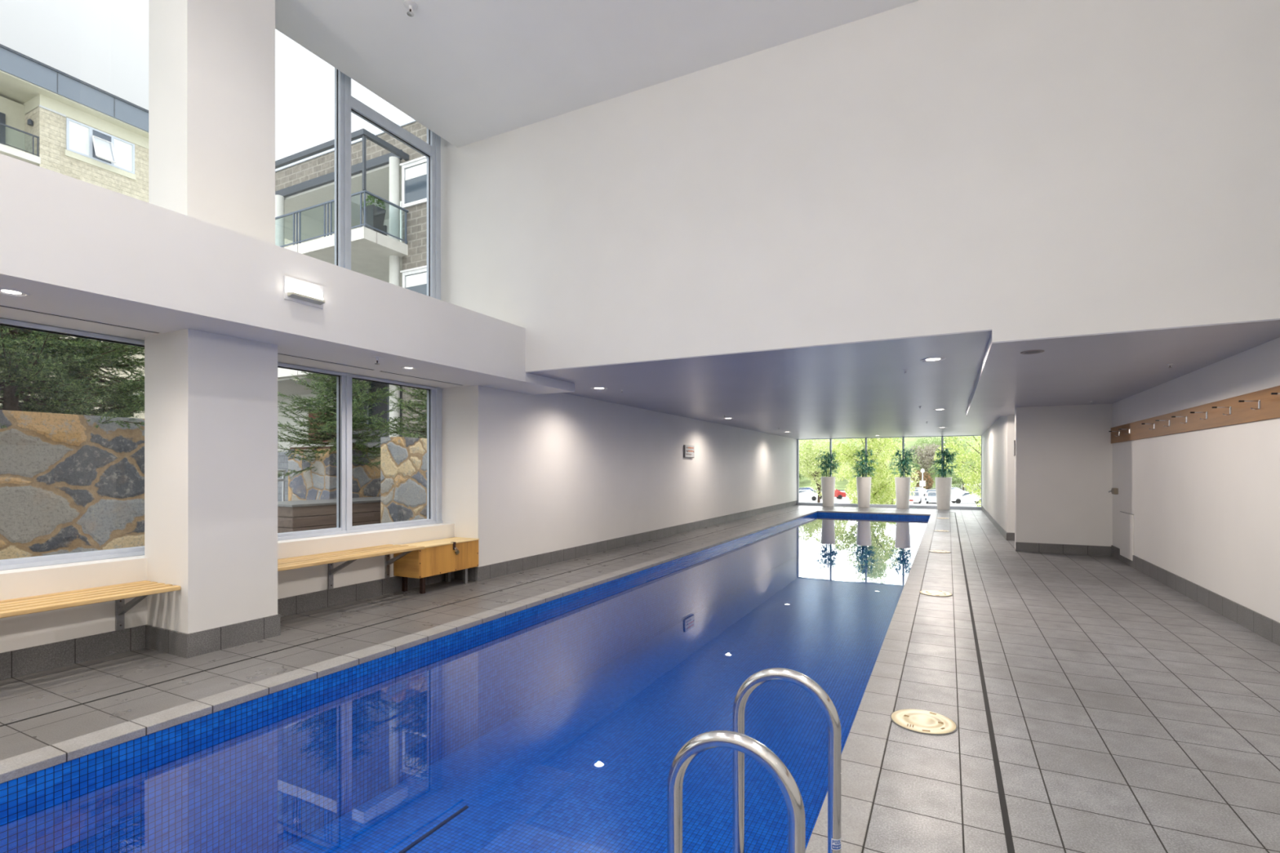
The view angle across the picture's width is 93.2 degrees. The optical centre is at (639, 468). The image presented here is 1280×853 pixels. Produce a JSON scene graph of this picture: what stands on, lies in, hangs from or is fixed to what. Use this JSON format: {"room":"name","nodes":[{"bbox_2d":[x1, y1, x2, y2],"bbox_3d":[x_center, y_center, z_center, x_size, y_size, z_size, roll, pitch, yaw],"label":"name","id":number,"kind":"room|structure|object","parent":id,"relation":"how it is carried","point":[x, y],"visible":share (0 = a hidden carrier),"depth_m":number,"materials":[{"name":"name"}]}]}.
{"room":"indoor swimming pool","nodes":[
{"label":"indoor swimming pool","id":0,"kind":"room"},
{"bbox_2d":[144,328,277,633],"bbox_3d":[-3.252,0.160,4.611,0.580,2.300,0.630,0,0,27],"label":"column","id":1,"kind":"structure","parent":0,"point":[211,399],"depth_m":4.38,"materials":[{"name":"white paint"}]},
{"bbox_2d":[186,614,279,658],"bbox_3d":[-2.988,1.228,4.477,0.014,0.165,0.654,0,0,27],"label":"baseboard","id":2,"kind":"structure","parent":1,"relation":"attached to","point":[208,641],"depth_m":4.44,"materials":[{"name":"tile"}]},
{"bbox_2d":[148,0,275,244],"bbox_3d":[-3.227,-2.730,4.584,0.510,2.320,0.615,0,0,27],"label":"column","id":3,"kind":"structure","parent":0,"point":[211,63],"depth_m":4.39,"materials":[{"name":"white paint"}]},
{"bbox_2d":[0,153,574,395],"bbox_3d":[-3.939,-1.275,3.098,1.408,0.600,10.950,0,0,27],"label":"beam","id":4,"kind":"structure","parent":0,"point":[81,249],"depth_m":3.99,"materials":[{"name":"white paint"}]},
{"bbox_2d":[0,288,31,296],"bbox_3d":[-3.465,-0.978,3.334,0.156,0.018,0.156,0,0,27],"label":"recessed light","id":5,"kind":"object","parent":4,"relation":"attached to","point":[4,290],"visible":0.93,"depth_m":3.34,"materials":[{"name":"white ceramic"}]},
{"bbox_2d":[0,304,160,333],"bbox_3d":[-4.329,-0.974,2.595,0.044,0.004,3.900,0,0,27],"label":"slot vent","id":6,"kind":"object","parent":4,"relation":"attached to","point":[1,305],"visible":1,"depth_m":3.92,"materials":[{"name":"grey metal"}]},
{"bbox_2d":[284,275,324,308],"bbox_3d":[-2.444,-1.295,4.430,0.064,0.170,0.300,0,0,27],"label":"wall lamp","id":7,"kind":"object","parent":4,"relation":"attached to","point":[295,290],"visible":1,"depth_m":4.40,"materials":[{"name":"white plastic"}]},
{"bbox_2d":[288,280,323,300],"bbox_3d":[-2.440,-1.308,4.428,0.049,0.098,0.236,0,0,27],"label":"diffuser","id":8,"kind":"object","parent":7,"relation":"attached to","point":[298,289],"depth_m":4.41,"materials":[{"name":"white"}]},
{"bbox_2d":[277,352,373,370],"bbox_3d":[-2.880,-0.974,5.443,0.044,0.004,1.150,0,0,27],"label":"slot vent","id":9,"kind":"object","parent":4,"relation":"attached to","point":[277,353],"visible":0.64,"depth_m":5.47,"materials":[{"name":"grey metal"}]},
{"bbox_2d":[372,355,382,364],"bbox_3d":[-2.292,-0.945,5.279,0.086,0.064,0.086,0,0,27],"label":"sprinkler","id":10,"kind":"object","parent":4,"relation":"attached to","point":[374,357],"visible":1,"depth_m":5.27,"materials":[{"name":"grey metal"}]},
{"bbox_2d":[334,67,440,299],"bbox_3d":[-3.064,-2.933,6.064,0.118,2.715,2.810,0,0,27],"label":"window","id":11,"kind":"structure","parent":4,"relation":"attached to","point":[345,104],"depth_m":6.25,"materials":[{"name":"metal"}]},
{"bbox_2d":[400,366,416,369],"bbox_3d":[-2.232,-0.978,5.837,0.146,0.018,0.146,0,0,27],"label":"recessed light","id":12,"kind":"object","parent":4,"relation":"attached to","point":[406,367],"visible":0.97,"depth_m":5.82,"materials":[{"name":"white ceramic"}]},
{"bbox_2d":[381,370,462,385],"bbox_3d":[-2.322,-0.974,6.539,0.044,0.004,1.150,0,0,27],"label":"slot vent","id":13,"kind":"object","parent":4,"relation":"attached to","point":[381,371],"visible":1,"depth_m":6.49,"materials":[{"name":"grey metal"}]},
{"bbox_2d":[275,0,919,147],"bbox_3d":[-0.998,-3.990,1.099,7.675,0.301,10.054,0,0,27],"label":"ceiling","id":14,"kind":"structure","parent":0,"point":[468,72],"depth_m":5.43,"materials":[{"name":"paint"}]},
{"bbox_2d":[403,0,417,16],"bbox_3d":[-1.899,-3.801,5.006,0.108,0.080,0.108,0,0,27],"label":"sprinkler","id":15,"kind":"object","parent":14,"relation":"attached to","point":[410,5],"visible":1,"depth_m":5.00,"materials":[{"name":"white metal"}]},
{"bbox_2d":[441,385,796,567],"bbox_3d":[1.613,0.000,14.747,0.740,2.620,16.890,0,0,27],"label":"wall","id":16,"kind":"structure","parent":0,"point":[523,475],"depth_m":9.03,"materials":[{"name":"white paint"}]},
{"bbox_2d":[0,317,144,570],"bbox_3d":[-4.724,-0.172,2.813,0.108,1.655,4.530,0,0,27],"label":"window","id":17,"kind":"structure","parent":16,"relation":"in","point":[55,559],"depth_m":4.21,"materials":[{"name":"metal"}]},
{"bbox_2d":[0,523,453,653],"bbox_3d":[-4.633,0.983,2.879,0.370,0.655,9.930,0,0,27],"label":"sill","id":18,"kind":"structure","parent":16,"relation":"attached to","point":[33,629],"depth_m":4.27,"materials":[{"name":"white paint"}]},
{"bbox_2d":[0,580,180,631],"bbox_3d":[-4.354,0.982,2.504,0.464,0.327,4.115,0,0,27],"label":"slatted bench","id":19,"kind":"object","parent":18,"relation":"attached to","point":[140,590],"visible":1,"depth_m":3.93,"materials":[{"name":"brown wood"}]},
{"bbox_2d":[277,362,442,541],"bbox_3d":[-3.057,-0.172,6.083,0.113,1.655,2.790,0,0,27],"label":"window","id":20,"kind":"structure","parent":16,"relation":"in","point":[344,380],"depth_m":6.18,"materials":[{"name":"metal"}]},
{"bbox_2d":[0,500,797,679],"bbox_3d":[-0.415,1.228,10.141,0.562,0.165,26.700,0,0,27],"label":"baseboard","id":21,"kind":"structure","parent":16,"relation":"attached to","point":[16,663],"depth_m":5.54,"materials":[{"name":"tile"}]},
{"bbox_2d":[277,544,424,589],"bbox_3d":[-2.770,0.969,5.617,0.464,0.352,1.560,0,0,27],"label":"slatted bench","id":22,"kind":"object","parent":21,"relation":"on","point":[350,556],"visible":0.94,"depth_m":5.66,"materials":[{"name":"brown wood"}]},
{"bbox_2d":[683,444,694,457],"bbox_3d":[1.034,-0.366,12.747,0.041,0.262,0.520,0,0,27],"label":"wall sign","id":23,"kind":"object","parent":16,"relation":"attached to","point":[688,451],"visible":1,"depth_m":12.68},
{"bbox_2d":[0,505,1279,852],"bbox_3d":[3.011,1.460,8.454,8.900,0.300,26.800,0,0,27],"label":"floor","id":24,"kind":"structure","parent":0,"point":[1130,714],"depth_m":3.50,"materials":[{"name":"tile"}]},
{"bbox_2d":[393,537,479,594],"bbox_3d":[-2.239,1.060,6.727,0.379,0.500,0.904,0,0,27],"label":"storage box","id":25,"kind":"object","parent":24,"relation":"on","point":[438,557],"visible":0.92,"depth_m":6.50,"materials":[{"name":"brown wood"}]},
{"bbox_2d":[0,512,929,852],"bbox_3d":[2.072,1.840,8.539,3.190,0.980,21.500,0,0,27],"label":"basin","id":26,"kind":"object","parent":24,"relation":"in","point":[560,725],"visible":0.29,"depth_m":4.47,"materials":[{"name":"tile"}]},
{"bbox_2d":[398,805,468,852],"bbox_3d":[-1.636,2.324,3.284,0.022,0.011,1.970,0,0,27],"label":"drain grate","id":27,"kind":"object","parent":26,"relation":"on","point":[419,840],"visible":1,"depth_m":3.88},
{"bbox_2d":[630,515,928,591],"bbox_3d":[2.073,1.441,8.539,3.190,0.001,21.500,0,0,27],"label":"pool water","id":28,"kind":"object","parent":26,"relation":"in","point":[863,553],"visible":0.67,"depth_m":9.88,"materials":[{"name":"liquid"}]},
{"bbox_2d":[0,510,937,852],"bbox_3d":[2.074,1.329,8.538,3.523,0.043,21.830,0,0,27],"label":"pool coping","id":29,"kind":"structure","parent":24,"relation":"on","point":[863,752],"depth_m":3.42,"materials":[{"name":"tile"}]},
{"bbox_2d":[666,667,840,852],"bbox_3d":[0.324,1.427,1.642,0.384,1.625,0.577,0,0,27],"label":"pool ladder","id":30,"kind":"object","parent":29,"relation":"attached to","point":[740,744],"visible":1,"depth_m":1.78,"materials":[{"name":"silver metal"}]},
{"bbox_2d":[831,840,840,849],"bbox_3d":[0.579,1.105,1.780,0.027,0.026,0.005,0,0,-6],"label":"print","id":31,"kind":"object","parent":30,"relation":"on","point":[836,844],"depth_m":1.78},
{"bbox_2d":[0,507,1014,852],"bbox_3d":[1.802,1.308,8.059,4.506,0.002,25.000,0,0,27],"label":"trim","id":32,"kind":"structure","parent":24,"relation":"on","point":[1009,841],"depth_m":3.38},
{"bbox_2d":[813,449,840,506],"bbox_3d":[6.566,0.312,21.238,0.948,1.996,0.935,0,0,27],"label":"potted plant","id":33,"kind":"object","parent":24,"relation":"on","point":[828,483],"visible":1,"depth_m":21.04,"materials":[{"name":"plant"}]},
{"bbox_2d":[821,476,835,506],"bbox_3d":[6.593,0.792,21.195,0.492,1.035,0.492,0,0,27],"label":"pot","id":34,"kind":"object","parent":33,"relation":"on","point":[828,483],"depth_m":21.01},
{"bbox_2d":[851,448,879,507],"bbox_3d":[7.666,0.307,20.626,0.938,2.005,0.883,0,0,2],"label":"potted plant","id":35,"kind":"object","parent":24,"relation":"on","point":[863,483],"visible":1,"depth_m":20.51,"materials":[{"name":"plant"}]},
{"bbox_2d":[856,476,871,507],"bbox_3d":[7.645,0.792,20.660,0.492,1.035,0.492,0,0,27],"label":"pot","id":36,"kind":"object","parent":35,"relation":"on","point":[863,483],"depth_m":20.48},
{"bbox_2d":[888,447,918,508],"bbox_3d":[8.748,0.305,20.164,0.970,2.010,0.822,0,0,-13],"label":"potted plant","id":37,"kind":"object","parent":24,"relation":"on","point":[902,483],"visible":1,"depth_m":19.98,"materials":[{"name":"plant"}]},
{"bbox_2d":[894,476,911,508],"bbox_3d":[8.732,0.792,20.106,0.492,1.035,0.492,0,0,27],"label":"pot","id":38,"kind":"object","parent":37,"relation":"on","point":[902,483],"depth_m":19.93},
{"bbox_2d":[889,709,957,735],"bbox_3d":[1.465,1.305,3.131,0.316,0.009,0.316,0,0,27],"label":"skimmer cover","id":39,"kind":"object","parent":24,"relation":"on","point":[918,721],"visible":1,"depth_m":3.11,"materials":[{"name":"beige plastic"}]},
{"bbox_2d":[919,590,952,596],"bbox_3d":[3.105,1.305,6.353,0.316,0.009,0.316,0,0,27],"label":"skimmer cover","id":40,"kind":"object","parent":24,"relation":"on","point":[930,593],"visible":1,"depth_m":6.33,"materials":[{"name":"beige plastic"}]},
{"bbox_2d":[928,550,951,553],"bbox_3d":[4.733,1.305,9.553,0.316,0.009,0.316,0,0,27],"label":"skimmer cover","id":41,"kind":"object","parent":24,"relation":"on","point":[931,551],"visible":1,"depth_m":9.54,"materials":[{"name":"beige plastic"}]},
{"bbox_2d":[933,529,949,532],"bbox_3d":[6.356,1.305,12.743,0.316,0.009,0.316,0,0,27],"label":"skimmer cover","id":42,"kind":"object","parent":24,"relation":"on","point":[943,531],"visible":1,"depth_m":12.69,"materials":[{"name":"beige plastic"}]},
{"bbox_2d":[931,447,960,510],"bbox_3d":[9.881,0.298,19.575,0.898,2.025,0.888,0,0,27],"label":"potted plant","id":43,"kind":"object","parent":24,"relation":"on","point":[943,485],"visible":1,"depth_m":19.42,"materials":[{"name":"plant"}]},
{"bbox_2d":[934,477,951,510],"bbox_3d":[9.811,0.792,19.558,0.492,1.035,0.492,0,0,27],"label":"pot","id":44,"kind":"object","parent":43,"relation":"on","point":[943,485],"depth_m":19.38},
{"bbox_2d":[440,0,1279,371],"bbox_3d":[1.117,-2.640,5.691,8.070,3.300,0.250,0,0,27],"label":"wall","id":45,"kind":"structure","parent":0,"point":[1016,170],"depth_m":5.00,"materials":[{"name":"white paint"}]},
{"bbox_2d":[796,435,982,510],"bbox_3d":[8.325,0.105,20.673,5.850,2.410,0.120,0,0,27],"label":"window","id":46,"kind":"structure","parent":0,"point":[942,437],"depth_m":20.65,"materials":[{"name":"metal"}]},
{"bbox_2d":[525,318,1279,439],"bbox_3d":[5.562,-1.135,12.751,8.250,0.310,16.865,0,0,27],"label":"ceiling","id":47,"kind":"structure","parent":0,"point":[857,388],"depth_m":7.03,"materials":[{"name":"paint"}]},
{"bbox_2d":[590,386,607,389],"bbox_3d":[-0.547,-1.083,8.099,0.232,0.018,0.232,0,0,27],"label":"recessed light","id":48,"kind":"object","parent":47,"relation":"in","point":[593,387],"visible":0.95,"depth_m":8.08,"materials":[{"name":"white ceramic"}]},
{"bbox_2d":[920,357,946,361],"bbox_3d":[2.891,-1.083,5.968,0.236,0.018,0.236,0,0,27],"label":"recessed light","id":49,"kind":"object","parent":47,"relation":"in","point":[931,359],"visible":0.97,"depth_m":5.96,"materials":[{"name":"white ceramic"}]},
{"bbox_2d":[1020,350,1044,354],"bbox_3d":[3.282,-0.978,5.062,0.170,0.009,0.170,0,0,27],"label":"ceiling speaker","id":50,"kind":"object","parent":47,"relation":"attached to","point":[1029,352],"visible":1,"depth_m":5.05},
{"bbox_2d":[1024,351,1039,353],"bbox_3d":[3.282,-0.975,5.062,0.131,0.004,0.131,0,0,-1],"label":"grille","id":51,"kind":"object","parent":50,"relation":"attached to","point":[1025,352],"depth_m":5.05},
{"bbox_2d":[982,415,1014,533],"bbox_3d":[9.891,0.010,14.731,2.330,2.600,9.410,0,0,27],"label":"wall","id":52,"kind":"structure","parent":0,"point":[997,441],"depth_m":12.51,"materials":[{"name":"white paint"}]},
{"bbox_2d":[1014,403,1112,549],"bbox_3d":[6.603,0.160,9.431,1.284,2.300,0.200,0,0,27],"label":"wall","id":53,"kind":"structure","parent":0,"point":[1064,455],"depth_m":9.35,"materials":[{"name":"white paint"}]},
{"bbox_2d":[1013,440,1015,456],"bbox_3d":[6.032,-0.335,9.744,0.018,0.250,0.100,0,0,27],"label":"sign","id":54,"kind":"object","parent":53,"relation":"attached to","point":[1014,440],"visible":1,"depth_m":9.70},
{"bbox_2d":[1007,532,1111,556],"bbox_3d":[7.342,1.238,9.838,2.236,0.145,1.624,0,0,27],"label":"baseboard","id":55,"kind":"structure","parent":53,"relation":"attached to","point":[1020,546],"depth_m":9.35,"materials":[{"name":"tile"}]},
{"bbox_2d":[1112,337,1279,622],"bbox_3d":[3.659,-1.490,2.065,0.250,5.600,16.000,0,0,27],"label":"wall","id":56,"kind":"structure","parent":0,"point":[1204,504],"depth_m":5.67,"materials":[{"name":"white paint"}]},
{"bbox_2d":[1108,488,1118,494],"bbox_3d":[6.936,0.325,8.871,0.082,0.090,0.204,0,0,27],"label":"door handle","id":57,"kind":"object","parent":56,"relation":"attached to","point":[1114,491],"visible":1,"depth_m":8.78,"materials":[{"name":"metal"}]},
{"bbox_2d":[1120,511,1133,560],"bbox_3d":[6.693,0.916,8.320,0.016,0.613,0.660,0,0,27],"label":"trim","id":58,"kind":"structure","parent":56,"relation":"attached to","point":[1126,521],"depth_m":8.28,"materials":[{"name":"white paint"}]},
{"bbox_2d":[981,505,1279,646],"bbox_3d":[5.631,1.228,7.083,1.128,0.165,26.721,0,0,23],"label":"baseboard","id":59,"kind":"structure","parent":56,"relation":"attached to","point":[1267,628],"depth_m":5.72,"materials":[{"name":"tile"}]},
{"bbox_2d":[1108,385,1279,443],"bbox_3d":[4.682,-0.497,4.512,0.143,0.235,10.290,0,0,27],"label":"coat rack","id":60,"kind":"object","parent":56,"relation":"attached to","point":[1264,404],"visible":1,"depth_m":5.67,"materials":[{"name":"wood"}]},
{"label":"outside","id":61,"kind":"structure","parent":0,"visible":0},
{"bbox_2d":[799,484,981,506],"bbox_3d":[48.387,4.560,95.098,180.000,0.500,166.600,0,0,27],"label":"ground carpark","id":62,"kind":"structure","parent":61,"point":[844,500],"depth_m":79.73,"materials":[{"name":"asphalt"}]},
{"bbox_2d":[799,487,816,493],"bbox_3d":[25.441,3.586,93.646,4.415,1.448,1.770,0,0,27],"label":"parked car","id":63,"kind":"object","parent":62,"relation":"on","point":[800,488],"visible":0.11,"depth_m":92.85,"materials":[{"name":"white metal"}]},
{"bbox_2d":[799,489,817,500],"bbox_3d":[22.414,3.586,82.845,4.415,1.448,1.770,0,0,16],"label":"parked car","id":64,"kind":"object","parent":62,"relation":"on","point":[803,494],"visible":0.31,"depth_m":81.90,"materials":[{"name":"white metal"}]},
{"bbox_2d":[799,439,852,502],"bbox_3d":[13.102,0.846,45.259,5.187,6.936,5.908,0,0,7],"label":"leafy tree","id":65,"kind":"object","parent":62,"relation":"on","point":[807,461],"visible":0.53,"depth_m":43.92,"materials":[{"name":"green plant"}]},
{"bbox_2d":[820,488,845,499],"bbox_3d":[27.274,3.586,87.105,4.415,1.448,1.770,0,0,10],"label":"parked car","id":66,"kind":"object","parent":62,"relation":"on","point":[837,494],"visible":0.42,"depth_m":86.04,"materials":[{"name":"red metal"}]},
{"bbox_2d":[831,437,906,504],"bbox_3d":[11.693,0.529,31.009,3.777,7.571,4.325,0,0,27],"label":"leafy tree","id":67,"kind":"object","parent":62,"relation":"on","point":[884,491],"visible":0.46,"depth_m":30.36,"materials":[{"name":"green plant"}]},
{"bbox_2d":[861,441,919,504],"bbox_3d":[18.792,1.093,46.329,4.201,6.446,4.540,0,0,6],"label":"leafy tree","id":68,"kind":"object","parent":62,"relation":"on","point":[886,464],"visible":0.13,"depth_m":45.27,"materials":[{"name":"green plant"}]},
{"bbox_2d":[909,480,913,505],"bbox_3d":[21.659,2.555,48.432,0.494,3.510,0.104,0,0,27],"label":"sign post","id":69,"kind":"object","parent":62,"relation":"on","point":[911,501],"visible":0.33,"depth_m":48.38,"materials":[{"name":"metal"}]},
{"bbox_2d":[909,491,921,503],"bbox_3d":[34.621,3.586,76.641,1.770,1.448,4.415,0,0,27],"label":"parked car","id":70,"kind":"object","parent":62,"relation":"on","point":[917,496],"visible":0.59,"depth_m":75.11,"materials":[{"name":"white metal"}]},
{"bbox_2d":[911,487,926,496],"bbox_3d":[43.248,3.586,94.684,4.415,1.448,1.770,0,0,21],"label":"parked car","id":71,"kind":"object","parent":62,"relation":"on","point":[915,488],"visible":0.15,"depth_m":93.68,"materials":[{"name":"white metal"}]},
{"bbox_2d":[911,468,934,489],"bbox_3d":[48.423,2.238,105.488,5.346,4.562,4.371,0,0,27],"label":"bush","id":72,"kind":"object","parent":62,"relation":"on","point":[930,482],"visible":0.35,"depth_m":104.27,"materials":[{"name":"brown plant"}]},
{"bbox_2d":[920,468,925,505],"bbox_3d":[25.409,2.145,54.392,0.480,4.330,0.332,0,0,27],"label":"street lamp","id":73,"kind":"object","parent":62,"relation":"on","point":[922,483],"visible":0.95,"depth_m":54.34,"materials":[{"name":"metal"}]},
{"bbox_2d":[924,489,935,500],"bbox_3d":[40.704,3.586,84.188,1.770,1.448,4.415,0,0,27],"label":"parked car","id":74,"kind":"object","parent":62,"relation":"on","point":[926,491],"visible":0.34,"depth_m":83.16,"materials":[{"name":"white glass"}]},
{"bbox_2d":[926,491,936,503],"bbox_3d":[36.986,3.586,75.999,1.770,1.448,4.415,0,0,27],"label":"parked car","id":75,"kind":"object","parent":62,"relation":"on","point":[931,495],"visible":0.54,"depth_m":74.87,"materials":[{"name":"silver metal"}]},
{"bbox_2d":[933,435,981,506],"bbox_3d":[17.126,0.432,29.224,4.507,7.767,4.176,0,0,-4],"label":"leafy tree","id":76,"kind":"object","parent":62,"relation":"on","point":[977,475],"visible":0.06,"depth_m":29.82,"materials":[{"name":"green plant"}]},
{"bbox_2d":[951,487,965,495],"bbox_3d":[47.980,3.586,93.399,4.415,1.448,1.770,0,0,16],"label":"parked car","id":77,"kind":"object","parent":62,"relation":"on","point":[954,491],"visible":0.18,"depth_m":92.46,"materials":[{"name":"silver metal"}]},
{"bbox_2d":[944,461,981,490],"bbox_3d":[54.762,1.301,102.178,6.211,6.031,7.183,0,0,27],"label":"leafy tree","id":78,"kind":"object","parent":62,"relation":"on","point":[953,477],"visible":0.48,"depth_m":101.42,"materials":[{"name":"green plant"}]},
{"bbox_2d":[950,491,981,503],"bbox_3d":[40.968,3.586,75.650,4.415,1.448,1.770,0,0,10],"label":"parked car","id":79,"kind":"object","parent":62,"relation":"on","point":[962,496],"visible":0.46,"depth_m":74.95,"materials":[{"name":"white metal"}]},
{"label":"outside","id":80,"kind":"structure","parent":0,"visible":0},
{"bbox_3d":[-37.780,1.510,9.125,64.380,0.400,62.000,0,0,27],"label":"courtyard","id":81,"kind":"object","parent":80,"visible":0},
{"bbox_2d":[0,325,17,382],"bbox_3d":[-6.295,-0.590,4.330,2.511,3.801,2.807,0,0,23],"label":"conifer","id":82,"kind":"object","parent":81,"relation":"on","point":[2,326],"visible":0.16,"depth_m":5.45,"materials":[{"name":"green plant"}]},
{"bbox_2d":[0,409,144,559],"bbox_3d":[-6.481,0.410,3.084,0.350,1.800,7.620,0,0,27],"label":"stone wall","id":83,"kind":"structure","parent":81,"relation":"on","point":[68,484],"depth_m":5.41,"materials":[{"name":"stone"}]},
{"bbox_2d":[0,325,144,430],"bbox_3d":[-5.975,-0.615,5.597,2.606,3.851,2.798,0,0,24],"label":"conifer","id":84,"kind":"object","parent":81,"relation":"on","point":[14,360],"visible":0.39,"depth_m":5.59,"materials":[{"name":"green plant"}]},
{"bbox_2d":[0,328,144,417],"bbox_3d":[-6.039,-0.715,6.762,2.606,3.851,2.798,0,0,15],"label":"conifer","id":85,"kind":"object","parent":81,"relation":"on","point":[139,406],"visible":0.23,"depth_m":6.51,"materials":[{"name":"green plant"}]},
{"bbox_2d":[0,44,296,418],"bbox_3d":[-29.008,-8.690,35.517,9.680,20.000,55.000,0,0,27],"label":"sandstone building","id":86,"kind":"structure","parent":81,"relation":"on","point":[53,119],"depth_m":29.14,"materials":[{"name":"beige stone"}]},
{"bbox_2d":[26,118,33,126],"bbox_3d":[-28.707,-16.331,28.478,0.200,0.280,0.200,0,0,27],"label":"wall light","id":87,"kind":"object","parent":86,"relation":"attached to","point":[29,122],"depth_m":28.43,"materials":[{"name":"grey metal"}]},
{"bbox_2d":[69,120,88,155],"bbox_3d":[-27.382,-16.128,29.517,0.020,1.394,0.781,0,0,27],"label":"blind","id":88,"kind":"object","parent":86,"relation":"hanging from","point":[78,131],"depth_m":29.51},
{"bbox_2d":[114,138,132,171],"bbox_3d":[-26.576,-16.128,31.102,0.020,1.394,0.802,0,0,27],"label":"blind","id":89,"kind":"object","parent":86,"relation":"hanging from","point":[122,148],"depth_m":31.12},
{"bbox_2d":[134,119,426,501],"bbox_3d":[-7.467,-4.155,20.938,19.700,10.930,9.450,0,0,27],"label":"apartment building","id":90,"kind":"structure","parent":81,"relation":"on","point":[384,168],"depth_m":16.97,"materials":[{"name":"concrete"}]},
{"bbox_2d":[362,195,386,233],"bbox_3d":[-7.081,-6.751,16.115,0.663,1.083,0.672,0,0,27],"label":"potted plant","id":91,"kind":"object","parent":90,"relation":"on","point":[375,215],"visible":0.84,"depth_m":15.98,"materials":[{"name":"green plant"}]},
{"bbox_2d":[400,200,402,242],"bbox_3d":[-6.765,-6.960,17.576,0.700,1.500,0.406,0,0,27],"label":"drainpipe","id":92,"kind":"object","parent":90,"relation":"on","point":[401,211],"visible":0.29,"depth_m":17.41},
{"bbox_2d":[405,271,426,287],"bbox_3d":[-5.963,-5.175,16.484,1.160,0.310,0.006,0,0,27],"label":"blind","id":93,"kind":"object","parent":90,"relation":"hanging from","point":[414,279],"depth_m":16.55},
{"bbox_2d":[405,162,426,180],"bbox_3d":[-5.972,-8.145,16.488,1.180,0.310,0.006,0,0,27],"label":"blind","id":94,"kind":"object","parent":90,"relation":"hanging from","point":[416,171],"depth_m":16.56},
{"bbox_2d":[277,469,285,501],"bbox_3d":[-6.512,0.658,10.135,0.048,1.304,1.160,0,0,27],"label":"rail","id":95,"kind":"object","parent":81,"relation":"on","point":[282,479],"visible":0.17,"depth_m":10.61,"materials":[{"name":"metal"}]},
{"bbox_2d":[277,496,380,533],"bbox_3d":[-4.666,0.892,10.015,1.040,0.775,2.940,0,0,27],"label":"planter","id":96,"kind":"object","parent":81,"relation":"on","point":[313,514],"visible":0.11,"depth_m":8.91,"materials":[{"name":"wood"}]},
{"bbox_2d":[288,446,380,501],"bbox_3d":[-5.587,0.460,11.224,1.140,1.700,1.200,0,0,27],"label":"stone wall","id":97,"kind":"structure","parent":81,"relation":"on","point":[321,483],"depth_m":10.79,"materials":[{"name":"stone"}]},
{"bbox_2d":[277,370,407,479],"bbox_3d":[-5.481,-0.665,10.857,2.649,3.951,2.122,0,0,7],"label":"conifer","id":98,"kind":"object","parent":81,"relation":"on","point":[328,420],"visible":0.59,"depth_m":10.59,"materials":[{"name":"green plant"}]},
{"bbox_2d":[365,385,426,466],"bbox_3d":[-3.404,-0.640,10.437,2.476,3.901,2.062,0,0,-30],"label":"conifer","id":99,"kind":"object","parent":81,"relation":"on","point":[423,417],"visible":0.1,"depth_m":10.12,"materials":[{"name":"green plant"}]},
{"bbox_2d":[380,436,426,523],"bbox_3d":[-2.239,0.425,11.422,0.350,1.770,6.070,0,0,27],"label":"stone wall","id":100,"kind":"structure","parent":81,"relation":"on","point":[403,460],"depth_m":8.78,"materials":[{"name":"stone"}]},
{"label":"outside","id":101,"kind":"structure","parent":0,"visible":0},
{"bbox_2d":[799,435,981,490],"bbox_3d":[70.971,-2.633,139.483,180.000,17.448,65.000,0,0,27],"label":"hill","id":102,"kind":"structure","parent":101,"point":[909,442],"depth_m":131.75,"materials":[{"name":"green plant"}]},
{"bbox_2d":[799,473,805,481],"bbox_3d":[32.700,-0.486,128.781,9.640,8.042,10.744,0,0,27],"label":"leafy tree","id":103,"kind":"object","parent":102,"relation":"on","point":[800,474],"visible":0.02,"depth_m":128.75,"materials":[{"name":"green plant"}]},
{"bbox_2d":[835,455,874,483],"bbox_3d":[43.753,0.248,121.181,9.162,7.328,8.115,0,0,27],"label":"leafy tree","id":104,"kind":"object","parent":102,"relation":"on","point":[852,471],"visible":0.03,"depth_m":120.65,"materials":[{"name":"green plant"}]},
{"bbox_2d":[862,437,905,455],"bbox_3d":[53.116,-3.895,132.443,9.395,8.498,10.157,0,0,27],"label":"leafy tree","id":105,"kind":"object","parent":102,"relation":"on","point":[894,440],"visible":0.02,"depth_m":130.11,"materials":[{"name":"green plant"}]},
{"bbox_2d":[873,444,921,479],"bbox_3d":[51.203,-0.999,122.576,11.257,8.179,10.737,0,0,27],"label":"leafy tree","id":106,"kind":"object","parent":102,"relation":"on","point":[916,455],"visible":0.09,"depth_m":119.51,"materials":[{"name":"green plant"}]},
{"bbox_2d":[905,442,941,475],"bbox_3d":[58.012,-1.956,122.371,10.359,6.741,8.101,0,0,27],"label":"leafy tree","id":107,"kind":"object","parent":102,"relation":"on","point":[928,455],"visible":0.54,"depth_m":121.81,"materials":[{"name":"green plant"}]},
{"bbox_2d":[911,436,969,461],"bbox_3d":[64.057,-4.005,128.972,11.464,8.530,12.457,0,0,27],"label":"leafy tree","id":108,"kind":"object","parent":102,"relation":"on","point":[935,442],"visible":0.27,"depth_m":128.03,"materials":[{"name":"green plant"}]},
{"bbox_2d":[926,451,981,482],"bbox_3d":[60.485,-0.006,115.442,10.835,6.631,9.487,0,0,27],"label":"leafy tree","id":109,"kind":"object","parent":102,"relation":"on","point":[971,460],"visible":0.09,"depth_m":115.52,"materials":[{"name":"green plant"}]},
{"bbox_2d":[959,443,981,465],"bbox_3d":[67.208,-1.452,117.235,11.097,7.492,8.509,0,0,27],"label":"leafy tree","id":110,"kind":"object","parent":102,"relation":"on","point":[975,443],"visible":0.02,"depth_m":117.40,"materials":[{"name":"green plant"}]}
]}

